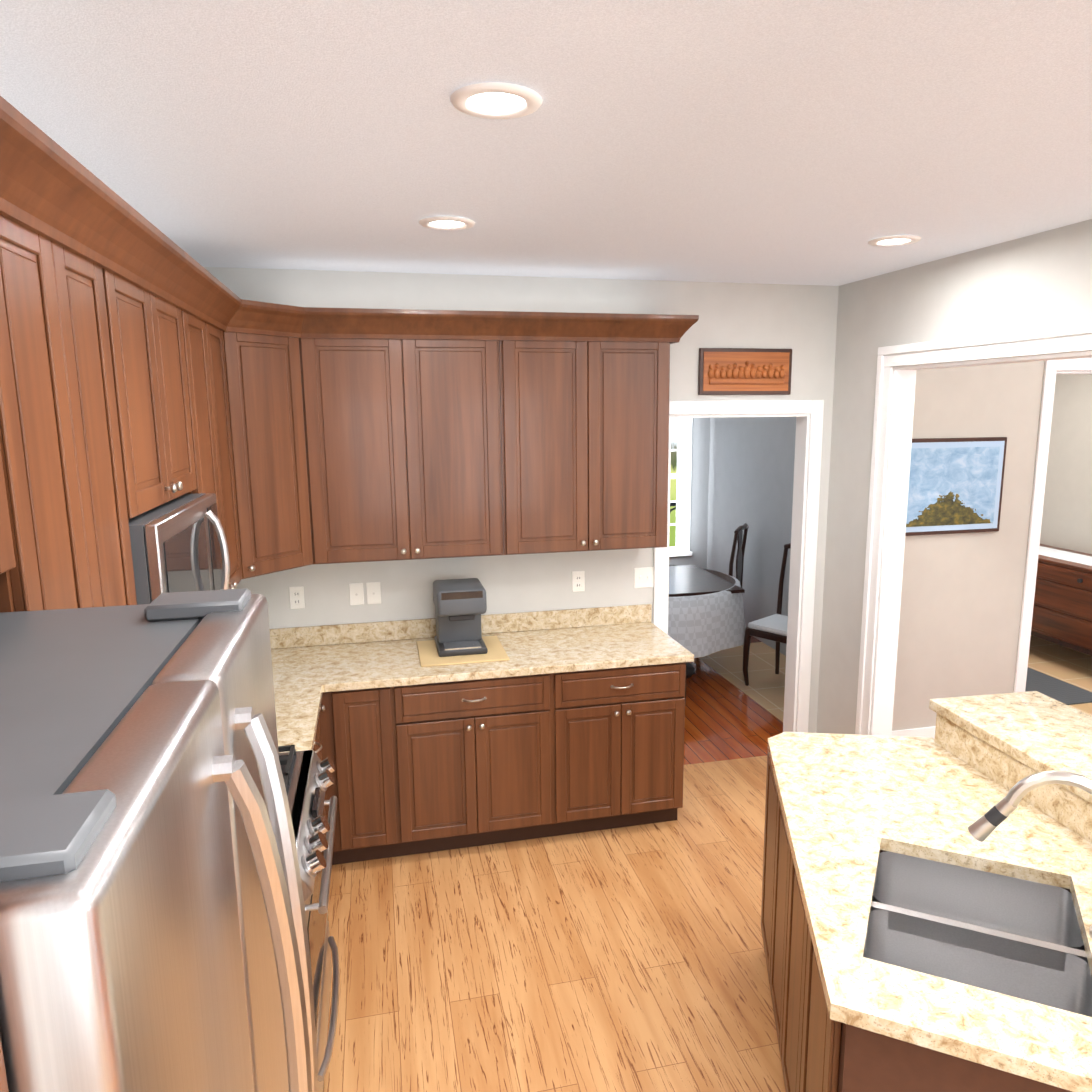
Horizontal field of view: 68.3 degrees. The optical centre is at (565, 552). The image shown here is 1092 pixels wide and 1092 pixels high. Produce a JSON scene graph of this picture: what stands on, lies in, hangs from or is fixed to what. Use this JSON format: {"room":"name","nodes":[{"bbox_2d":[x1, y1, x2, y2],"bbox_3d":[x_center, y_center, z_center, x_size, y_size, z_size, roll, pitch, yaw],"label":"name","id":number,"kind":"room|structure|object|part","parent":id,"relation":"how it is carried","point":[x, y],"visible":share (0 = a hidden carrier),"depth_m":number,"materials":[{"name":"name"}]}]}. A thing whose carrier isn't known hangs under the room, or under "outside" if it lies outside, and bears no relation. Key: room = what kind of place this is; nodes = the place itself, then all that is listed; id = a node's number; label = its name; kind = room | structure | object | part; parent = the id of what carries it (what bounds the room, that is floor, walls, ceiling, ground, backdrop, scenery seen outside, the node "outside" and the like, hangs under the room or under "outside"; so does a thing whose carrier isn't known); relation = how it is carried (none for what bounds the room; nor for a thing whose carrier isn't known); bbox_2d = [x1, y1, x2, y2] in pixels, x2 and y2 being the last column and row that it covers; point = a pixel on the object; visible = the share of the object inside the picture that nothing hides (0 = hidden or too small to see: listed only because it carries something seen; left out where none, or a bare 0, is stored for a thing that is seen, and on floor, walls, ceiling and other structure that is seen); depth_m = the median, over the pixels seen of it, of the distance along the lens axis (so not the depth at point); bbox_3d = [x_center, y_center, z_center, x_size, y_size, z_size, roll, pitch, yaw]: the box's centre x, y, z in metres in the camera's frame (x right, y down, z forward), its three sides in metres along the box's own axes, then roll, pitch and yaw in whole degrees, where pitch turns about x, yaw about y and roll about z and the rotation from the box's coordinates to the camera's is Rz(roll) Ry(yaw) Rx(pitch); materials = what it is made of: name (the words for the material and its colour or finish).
{"room":"kitchen","nodes":[
{"label":"kitchen","id":0,"kind":"room"},
{"bbox_2d":[0,1037,8,1091],"bbox_3d":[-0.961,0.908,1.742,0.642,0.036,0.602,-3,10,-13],"label":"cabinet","id":1,"kind":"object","parent":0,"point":[3,1079],"depth_m":0.52,"materials":[{"name":"brown wood"}]},
{"bbox_2d":[0,308,35,595],"bbox_3d":[-0.984,-0.223,0.948,0.348,0.620,0.512,-3,10,-13],"label":"upper cabinet","id":2,"kind":"object","parent":0,"relation":"attached to","point":[17,566],"depth_m":1.28,"materials":[{"name":"brown wood"}]},
{"bbox_2d":[0,164,115,612],"bbox_3d":[-1.075,-0.071,1.375,0.348,1.070,0.435,-3,10,-13],"label":"upper cabinet","id":3,"kind":"object","parent":0,"relation":"attached to","point":[40,285],"depth_m":1.44,"materials":[{"name":"brown wood"}]},
{"bbox_2d":[72,212,147,605],"bbox_3d":[-1.148,-0.124,1.677,0.348,1.070,0.435,-3,10,-13],"label":"upper cabinet","id":4,"kind":"object","parent":0,"relation":"attached to","point":[100,271],"depth_m":1.78,"materials":[{"name":"brown wood"}]},
{"bbox_2d":[120,244,179,510],"bbox_3d":[-1.234,-0.406,1.990,0.348,0.625,0.439,-3,10,-13],"label":"upper cabinet","id":5,"kind":"object","parent":0,"relation":"attached to","point":[146,364],"depth_m":2.11,"materials":[{"name":"brown wood"}]},
{"bbox_2d":[128,493,229,604],"bbox_3d":[-1.212,0.077,2.248,0.458,0.403,0.752,-3,10,-13],"label":"over-the-range microwave","id":6,"kind":"object","parent":5,"relation":"attached to","point":[178,544],"visible":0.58,"depth_m":2.13,"materials":[{"name":"grey metal"}]},
{"bbox_2d":[160,268,203,495],"bbox_3d":[-1.307,-0.460,2.296,0.348,0.625,0.439,-3,10,-13],"label":"upper cabinet","id":7,"kind":"object","parent":0,"relation":"attached to","point":[175,293],"depth_m":2.46,"materials":[{"name":"brown wood"}]},
{"bbox_2d":[188,288,223,561],"bbox_3d":[-1.397,-0.309,2.717,0.348,1.070,0.495,-3,10,-13],"label":"upper cabinet","id":8,"kind":"object","parent":0,"relation":"attached to","point":[196,321],"depth_m":2.77,"materials":[{"name":"brown wood"}]},
{"bbox_2d":[204,296,255,588],"bbox_3d":[-1.460,-0.371,3.065,0.389,1.070,0.463,-3,10,-13],"label":"upper cabinet","id":9,"kind":"object","parent":0,"relation":"attached to","point":[221,322],"depth_m":3.21,"materials":[{"name":"brown wood"}]},
{"bbox_2d":[0,0,1091,285],"bbox_3d":[0.586,-0.807,0.628,3.560,0.060,7.310,-3,10,-13],"label":"ceiling","id":10,"kind":"structure","parent":0,"point":[808,142],"depth_m":1.90,"materials":[{"name":"white paint"}]},
{"bbox_2d":[419,216,474,229],"bbox_3d":[-0.416,-1.157,2.835,0.195,0.008,0.195,6,12,31],"label":"recessed light","id":11,"kind":"object","parent":10,"relation":"in","point":[438,222],"depth_m":2.83,"materials":[{"name":"white plastic"}]},
{"bbox_2d":[450,82,541,118],"bbox_3d":[-0.146,-0.958,1.714,0.195,0.008,0.195,6,12,31],"label":"recessed light","id":12,"kind":"object","parent":10,"relation":"in","point":[493,100],"depth_m":1.71,"materials":[{"name":"white plastic"}]},
{"bbox_2d":[868,235,920,246],"bbox_3d":[1.306,-1.234,3.194,0.195,0.008,0.195,6,12,31],"label":"recessed light","id":13,"kind":"object","parent":10,"relation":"in","point":[897,240],"depth_m":3.19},
{"bbox_2d":[323,636,785,1091],"bbox_3d":[0.636,1.609,2.985,4.490,0.050,10.740,-3,10,-13],"label":"floor","id":14,"kind":"structure","parent":0,"point":[628,959],"depth_m":3.14,"materials":[{"name":"wood"}]},
{"bbox_2d":[0,588,317,1091],"bbox_3d":[-0.700,1.029,1.034,0.766,1.800,0.897,-3,10,-13],"label":"fridge","id":15,"kind":"object","parent":14,"relation":"on","point":[153,932],"visible":1,"depth_m":0.80,"materials":[{"name":"grey metal"}]},
{"bbox_2d":[278,745,339,1091],"bbox_3d":[-1.049,1.196,2.485,0.675,0.964,0.756,-3,10,-13],"label":"range","id":16,"kind":"object","parent":14,"relation":"on","point":[308,778],"visible":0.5,"depth_m":2.48,"materials":[{"name":"metal"}]},
{"bbox_2d":[321,760,327,837],"bbox_3d":[-1.298,1.116,3.192,0.620,0.876,0.723,-3,10,-13],"label":"base cabinet","id":17,"kind":"object","parent":14,"relation":"on","point":[325,810],"depth_m":3.62,"materials":[{"name":"brown wood"}]},
{"bbox_2d":[328,752,415,864],"bbox_3d":[-0.968,0.987,3.898,0.396,0.876,0.692,-3,10,-13],"label":"base cabinet","id":18,"kind":"object","parent":14,"relation":"on","point":[376,811],"depth_m":3.66,"materials":[{"name":"brown wood"}]},
{"bbox_2d":[412,732,571,853],"bbox_3d":[-0.482,0.957,4.042,0.854,0.876,0.630,-3,10,-13],"label":"base cabinet","id":19,"kind":"object","parent":14,"relation":"on","point":[501,791],"depth_m":3.79,"materials":[{"name":"brown wood"}]},
{"bbox_2d":[271,620,693,759],"bbox_3d":[-0.521,0.572,3.597,2.366,0.036,1.333,-3,10,-13],"label":"countertop","id":20,"kind":"structure","parent":19,"relation":"on","point":[371,696],"depth_m":3.74,"materials":[{"name":"beige stone"}]},
{"bbox_2d":[416,578,509,666],"bbox_3d":[-0.513,0.323,3.936,0.415,0.334,0.410,-3,10,-13],"label":"coffee maker","id":21,"kind":"object","parent":20,"relation":"on","point":[460,606],"visible":1,"depth_m":3.87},
{"bbox_2d":[572,724,683,833],"bbox_3d":[0.166,0.926,4.192,0.733,0.876,0.630,-3,10,-13],"label":"base cabinet","id":22,"kind":"object","parent":14,"relation":"on","point":[622,777],"depth_m":3.94,"materials":[{"name":"brown wood"}]},
{"bbox_2d":[685,673,685,703],"bbox_3d":[0.494,0.599,5.455,0.470,1.072,0.494,-7,12,-33],"label":"dining chair","id":23,"kind":"object","parent":14,"relation":"on","point":[685,688],"visible":0.04,"depth_m":5.43,"materials":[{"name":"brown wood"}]},
{"bbox_2d":[668,565,745,678],"bbox_3d":[0.744,0.587,6.405,1.403,0.752,1.380,-3,10,-13],"label":"dining table","id":24,"kind":"object","parent":14,"relation":"on","point":[705,612],"visible":0.25,"depth_m":5.91,"materials":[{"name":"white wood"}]},
{"bbox_2d":[728,523,748,587],"bbox_3d":[1.373,0.263,7.291,0.494,1.072,0.470,5,11,26],"label":"dining chair","id":25,"kind":"object","parent":14,"relation":"on","point":[738,532],"visible":0.31,"depth_m":7.12,"materials":[{"name":"brown wood"}]},
{"bbox_2d":[743,543,790,685],"bbox_3d":[1.676,0.485,6.042,0.494,1.072,0.470,-10,14,-42],"label":"dining chair","id":26,"kind":"object","parent":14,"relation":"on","point":[773,627],"visible":0.4,"depth_m":6.07,"materials":[{"name":"brown wood"}]},
{"bbox_2d":[762,732,1091,1091],"bbox_3d":[1.181,1.189,2.236,1.435,1.032,1.816,-3,10,-13],"label":"kitchen island","id":27,"kind":"object","parent":14,"relation":"on","point":[926,915],"depth_m":1.97,"materials":[{"name":"stone"}]},
{"bbox_2d":[761,899,916,1091],"bbox_3d":[0.953,0.821,2.147,1.068,0.036,1.675,-3,10,-13],"label":"island countertop","id":28,"kind":"structure","parent":27,"relation":"on","point":[884,1072],"depth_m":1.65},
{"bbox_2d":[801,691,1091,954],"bbox_3d":[1.420,0.685,1.995,0.991,0.038,1.739,-3,10,-13],"label":"island countertop","id":29,"kind":"structure","parent":27,"relation":"on","point":[973,734],"depth_m":2.66,"materials":[{"name":"beige stone"}]},
{"bbox_2d":[961,751,1091,878],"bbox_3d":[1.099,0.669,1.822,0.282,0.376,0.218,-3,10,-13],"label":"faucet","id":30,"kind":"object","parent":29,"relation":"on","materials":[{"name":"silver metal"}]},
{"bbox_2d":[204,267,1091,732],"bbox_3d":[2.526,-0.945,4.822,9.000,4.300,0.120,-3,10,-13],"label":"wall","id":31,"kind":"structure","parent":0,"point":[800,321],"depth_m":4.40,"materials":[{"name":"grey paint"}]},
{"bbox_2d":[232,308,331,575],"bbox_3d":[-1.427,-0.456,3.540,0.676,1.070,0.676,-3,10,-13],"label":"upper cabinet","id":32,"kind":"object","parent":31,"relation":"attached to","point":[277,360],"depth_m":3.48,"materials":[{"name":"brown wood"}]},
{"bbox_2d":[289,586,304,608],"bbox_3d":[-1.344,0.226,4.032,0.070,0.114,0.009,-3,10,-13],"label":"electrical outlet plate","id":33,"kind":"object","parent":31,"relation":"attached to","point":[296,594],"depth_m":4.03,"materials":[{"name":"white plastic"}]},
{"bbox_2d":[349,583,363,604],"bbox_3d":[-1.062,0.213,4.096,0.070,0.114,0.012,-3,10,-13],"label":"light switch","id":34,"kind":"object","parent":31,"relation":"attached to","point":[356,592],"depth_m":4.10,"materials":[{"name":"white plastic"}]},
{"bbox_2d":[316,320,427,562],"bbox_3d":[-0.972,-0.505,3.790,0.543,1.070,0.389,-3,10,-13],"label":"upper cabinet","id":35,"kind":"object","parent":31,"relation":"attached to","point":[370,416],"depth_m":3.66,"materials":[{"name":"brown wood"}]},
{"bbox_2d":[366,582,380,603],"bbox_3d":[-0.979,0.209,4.115,0.070,0.114,0.012,-3,10,-13],"label":"light switch","id":36,"kind":"object","parent":31,"relation":"attached to","point":[373,589],"depth_m":4.12,"materials":[{"name":"white plastic"}]},
{"bbox_2d":[269,604,651,647],"bbox_3d":[-0.663,0.393,4.217,2.345,0.100,0.020,-3,10,-13],"label":"backsplash","id":37,"kind":"structure","parent":31,"relation":"attached to","point":[300,637],"depth_m":4.20,"materials":[{"name":"beige stone"}]},
{"bbox_2d":[420,320,523,558],"bbox_3d":[-0.549,-0.529,3.910,0.576,1.070,0.347,-3,10,-13],"label":"upper cabinet","id":38,"kind":"object","parent":31,"relation":"attached to","point":[470,373],"depth_m":3.76,"materials":[{"name":"brown wood"}]},
{"bbox_2d":[520,324,603,553],"bbox_3d":[-0.138,-0.549,4.005,0.550,1.070,0.347,-3,10,-13],"label":"upper cabinet","id":39,"kind":"object","parent":31,"relation":"attached to","point":[562,365],"depth_m":3.85,"materials":[{"name":"brown wood"}]},
{"bbox_2d":[572,571,584,591],"bbox_3d":[0.072,0.157,4.360,0.070,0.114,0.009,-3,10,-13],"label":"electrical outlet plate","id":40,"kind":"object","parent":31,"relation":"attached to","point":[578,577],"depth_m":4.36,"materials":[{"name":"white plastic"}]},
{"bbox_2d":[604,324,675,549],"bbox_3d":[0.246,-0.568,4.094,0.479,1.070,0.347,-3,10,-13],"label":"upper cabinet","id":41,"kind":"object","parent":31,"relation":"attached to","point":[636,356],"depth_m":3.94,"materials":[{"name":"brown wood"}]},
{"bbox_2d":[634,567,653,587],"bbox_3d":[0.437,0.140,4.442,0.116,0.114,0.014,-3,10,-13],"label":"electrical outlet plate","id":42,"kind":"object","parent":31,"relation":"attached to","point":[644,577],"depth_m":4.44,"materials":[{"name":"white plastic"}]},
{"bbox_2d":[698,348,791,394],"bbox_3d":[0.981,-0.980,4.361,0.540,0.245,0.040,-3,10,-13],"label":"plaque","id":43,"kind":"object","parent":31,"relation":"attached to","point":[739,371],"visible":1,"depth_m":4.35,"materials":[{"name":"brown wood"}]},
{"bbox_2d":[905,437,1006,535],"bbox_3d":[2.275,-0.392,4.781,0.760,0.570,0.031,-3,10,-13],"label":"canvas painting","id":44,"kind":"object","parent":31,"relation":"attached to","point":[953,486],"depth_m":4.78},
{"bbox_3d":[2.274,-0.392,4.782,0.760,0.570,0.028,-3,10,-13],"label":"painting","id":45,"kind":"part","parent":44,"relation":"part of"},
{"bbox_2d":[669,418,709,568],"bbox_3d":[-0.442,-0.675,7.862,3.930,2.740,0.120,-3,10,-13],"label":"wall","id":46,"kind":"structure","parent":0,"point":[699,485],"depth_m":8.25,"materials":[{"name":"grey paint"}]},
{"bbox_2d":[669,418,682,551],"bbox_3d":[0.820,-0.765,8.142,0.760,1.560,0.045,-3,10,-13],"label":"dining room window","id":47,"kind":"structure","parent":46,"relation":"in","point":[678,477],"depth_m":8.22,"materials":[{"name":"white wood"}]},
{"bbox_2d":[707,417,795,655],"bbox_3d":[1.872,-0.468,6.609,0.011,2.740,3.418,-3,10,-13],"label":"wall","id":48,"kind":"structure","parent":0,"point":[751,470],"depth_m":7.29,"materials":[{"name":"grey paint"}]},
{"bbox_2d":[698,635,1091,721],"bbox_3d":[4.071,0.939,6.577,5.620,0.050,2.410,-3,10,-13],"label":"floor","id":49,"kind":"structure","parent":0,"point":[765,688],"depth_m":6.51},
{"bbox_2d":[1025,667,1091,704],"bbox_3d":[3.341,0.952,6.362,0.800,0.009,1.450,-3,10,-13],"label":"rug","id":50,"kind":"object","parent":49,"relation":"on","point":[1066,693],"visible":0.08,"depth_m":5.97,"materials":[{"name":"grey fabric"}]},
{"bbox_2d":[1031,544,1091,655],"bbox_3d":[4.183,0.472,6.614,0.590,0.854,1.662,-3,10,-13],"label":"dresser","id":51,"kind":"object","parent":49,"relation":"on","point":[1062,611],"visible":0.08,"depth_m":6.42,"materials":[{"name":"brown wood"}]},
{"bbox_2d":[816,219,1091,733],"bbox_3d":[2.381,-0.285,1.152,0.120,4.300,7.070,-3,10,-13],"label":"wall","id":52,"kind":"structure","parent":0,"point":[866,318],"depth_m":4.08,"materials":[{"name":"grey paint"}]},
{"bbox_2d":[1040,374,1091,553],"bbox_3d":[4.518,-0.480,6.568,0.120,2.740,2.150,-3,10,-13],"label":"wall","id":53,"kind":"structure","parent":0,"point":[1067,516],"depth_m":6.94,"materials":[{"name":"beige paint"}]},
{"label":"outside","id":54,"kind":"structure","parent":0,"visible":0},
{"bbox_2d":[669,418,677,546],"bbox_3d":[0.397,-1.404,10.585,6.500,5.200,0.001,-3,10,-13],"label":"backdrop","id":55,"kind":"structure","parent":54,"point":[673,482],"depth_m":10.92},
{"bbox_3d":[4.182,0.279,-2.067,9.240,4.300,0.120,-3,10,-13],"label":"wall","id":56,"kind":"structure","parent":0,"visible":0},
{"bbox_2d":[653,400,823,732],"bbox_3d":[0.959,0.205,4.641,0.990,2.125,0.139,-3,10,-13],"label":"door frame","id":57,"kind":"structure","parent":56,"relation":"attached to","point":[806,412],"depth_m":4.63,"materials":[{"name":"white wood"}]},
{"bbox_2d":[855,321,1091,735],"bbox_3d":[2.431,0.697,1.115,0.160,2.380,6.640,-3,10,-13],"label":"door frame","id":58,"kind":"structure","parent":56,"relation":"attached to","point":[1061,341],"depth_m":4.15,"materials":[{"name":"white wood"}]},
{"bbox_3d":[7.368,-0.863,4.164,0.120,4.300,10.740,-3,10,-13],"label":"wall","id":59,"kind":"structure","parent":0,"visible":0},
{"bbox_2d":[892,726,935,738],"bbox_3d":[2.262,1.148,5.061,1.273,0.099,0.013,-3,10,-13],"label":"baseboard","id":60,"kind":"structure","parent":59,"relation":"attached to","point":[928,732],"depth_m":5.03,"materials":[{"name":"white wood"}]},
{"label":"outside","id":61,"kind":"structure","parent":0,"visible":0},
{"bbox_2d":[670,502,675,512],"bbox_3d":[0.627,-0.096,9.203,3.200,0.950,1.000,-3,10,-13],"label":"rail","id":62,"kind":"object","parent":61,"point":[673,504],"visible":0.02,"depth_m":9.17,"materials":[{"name":"black metal"}]}
]}

